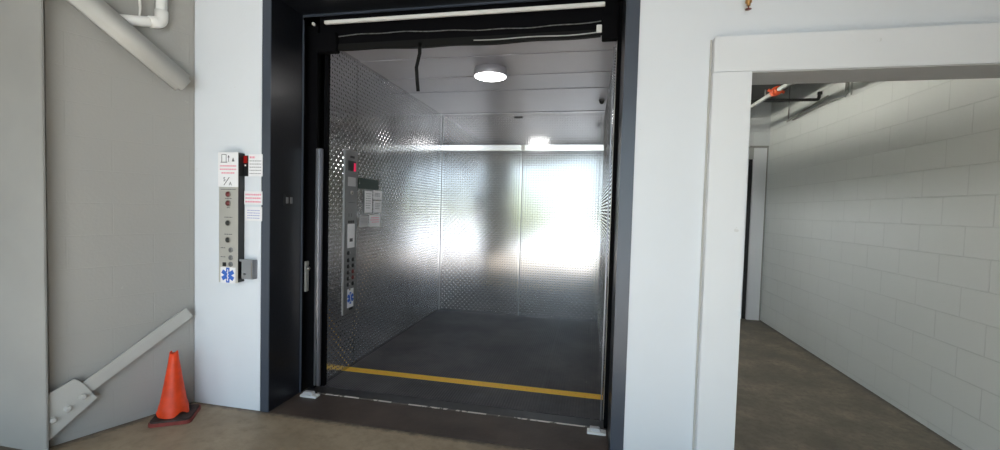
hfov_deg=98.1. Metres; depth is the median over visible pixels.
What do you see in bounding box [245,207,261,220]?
notice
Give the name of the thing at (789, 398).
floor
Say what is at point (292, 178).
door frame
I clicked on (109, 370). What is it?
brace
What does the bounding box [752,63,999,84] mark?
trim
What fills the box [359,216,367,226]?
paper notice
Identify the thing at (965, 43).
trim
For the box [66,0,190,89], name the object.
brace
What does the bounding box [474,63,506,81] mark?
ceiling light
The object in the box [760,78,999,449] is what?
wall
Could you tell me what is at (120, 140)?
wall
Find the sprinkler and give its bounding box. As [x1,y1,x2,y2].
[745,0,751,10]
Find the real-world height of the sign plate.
0.100 m
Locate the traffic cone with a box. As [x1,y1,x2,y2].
[148,350,200,427]
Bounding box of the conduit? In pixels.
[786,82,852,121]
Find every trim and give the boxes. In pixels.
[692,40,711,449]
[694,71,751,449]
[711,23,999,74]
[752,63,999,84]
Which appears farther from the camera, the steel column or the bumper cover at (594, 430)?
the bumper cover at (594, 430)
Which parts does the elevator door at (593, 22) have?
door panel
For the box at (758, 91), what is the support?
attached to the ceiling
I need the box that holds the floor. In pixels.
[0,319,961,449]
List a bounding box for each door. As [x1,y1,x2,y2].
[316,0,618,90]
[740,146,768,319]
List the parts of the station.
plate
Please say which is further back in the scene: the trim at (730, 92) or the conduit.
the conduit
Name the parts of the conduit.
hanger rod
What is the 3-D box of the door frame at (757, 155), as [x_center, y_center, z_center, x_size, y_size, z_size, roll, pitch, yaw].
[3.230,0.106,6.302,1.082,2.485,0.080,2,2,12]
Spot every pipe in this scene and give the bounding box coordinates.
[120,0,168,28]
[751,84,791,108]
[751,91,821,101]
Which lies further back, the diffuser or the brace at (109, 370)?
the diffuser
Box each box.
[239,259,256,279]
[751,84,782,103]
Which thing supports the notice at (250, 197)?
attached to the wall
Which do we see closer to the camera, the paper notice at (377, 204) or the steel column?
the steel column
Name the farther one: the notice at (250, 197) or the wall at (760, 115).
the wall at (760, 115)
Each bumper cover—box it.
[300,390,319,398]
[587,426,605,435]
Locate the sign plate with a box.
[359,178,378,189]
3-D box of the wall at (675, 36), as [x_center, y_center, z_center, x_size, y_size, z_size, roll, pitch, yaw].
[3.621,-0.206,2.062,5.760,3.450,0.200,2,2,12]
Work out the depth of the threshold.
3.07 m
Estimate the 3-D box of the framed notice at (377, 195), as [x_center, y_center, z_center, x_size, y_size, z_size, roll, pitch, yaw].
[-1.241,-0.301,4.404,0.002,0.090,0.175,2,2,12]
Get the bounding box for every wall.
[43,0,194,446]
[194,0,262,410]
[302,0,622,449]
[623,0,999,449]
[749,98,771,146]
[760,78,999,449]
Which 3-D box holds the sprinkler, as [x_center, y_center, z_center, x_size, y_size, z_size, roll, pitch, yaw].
[1.357,-1.234,2.374,0.032,0.119,0.058,2,2,12]
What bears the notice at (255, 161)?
attached to the wall at (228, 33)
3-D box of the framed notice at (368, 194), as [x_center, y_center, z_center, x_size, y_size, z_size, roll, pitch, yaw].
[-1.280,-0.224,4.215,0.008,0.226,0.161,2,2,12]
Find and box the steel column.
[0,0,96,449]
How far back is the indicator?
3.07 m
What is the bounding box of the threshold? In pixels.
[269,386,607,449]
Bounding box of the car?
[321,36,616,420]
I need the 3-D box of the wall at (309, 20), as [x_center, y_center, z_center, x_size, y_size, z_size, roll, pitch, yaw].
[-0.186,-0.139,4.857,2.862,4.300,3.360,2,2,12]
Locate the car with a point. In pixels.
(480, 281)
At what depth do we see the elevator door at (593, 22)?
3.11 m
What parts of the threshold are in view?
sill plate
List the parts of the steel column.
gusset plate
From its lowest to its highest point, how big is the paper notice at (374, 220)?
0.115 m
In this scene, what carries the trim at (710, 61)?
attached to the wall at (675, 36)
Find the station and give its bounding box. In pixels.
[218,152,244,283]
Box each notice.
[244,191,262,204]
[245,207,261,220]
[248,154,262,175]
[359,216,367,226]
[364,190,372,213]
[369,215,379,226]
[373,191,381,199]
[373,201,380,212]
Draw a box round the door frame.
[260,0,640,449]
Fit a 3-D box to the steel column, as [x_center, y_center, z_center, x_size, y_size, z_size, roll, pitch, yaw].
[-2.700,-0.394,2.524,0.485,3.450,0.181,1,2,-16]
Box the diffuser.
[475,72,505,81]
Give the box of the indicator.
[243,155,247,175]
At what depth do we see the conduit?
4.75 m
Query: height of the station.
0.920 m
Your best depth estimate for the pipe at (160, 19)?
2.89 m
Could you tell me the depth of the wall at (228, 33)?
3.12 m
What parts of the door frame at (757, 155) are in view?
frame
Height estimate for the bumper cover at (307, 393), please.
0.034 m
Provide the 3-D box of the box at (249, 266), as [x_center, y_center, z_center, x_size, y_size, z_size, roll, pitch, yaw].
[-1.782,0.311,3.072,0.109,0.139,0.052,2,2,12]
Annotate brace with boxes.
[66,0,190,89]
[82,308,192,391]
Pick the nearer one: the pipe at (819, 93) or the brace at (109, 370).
the brace at (109, 370)
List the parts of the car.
post, wall panel, control panel, wall panel, wall panel, corner trim, ceiling panel, wall panel, bumper rail, ceiling panel, ceiling panel, ceiling panel, ceiling panel, wall panel, wall panel, wall panel, bumper rail, wall panel, wall panel, post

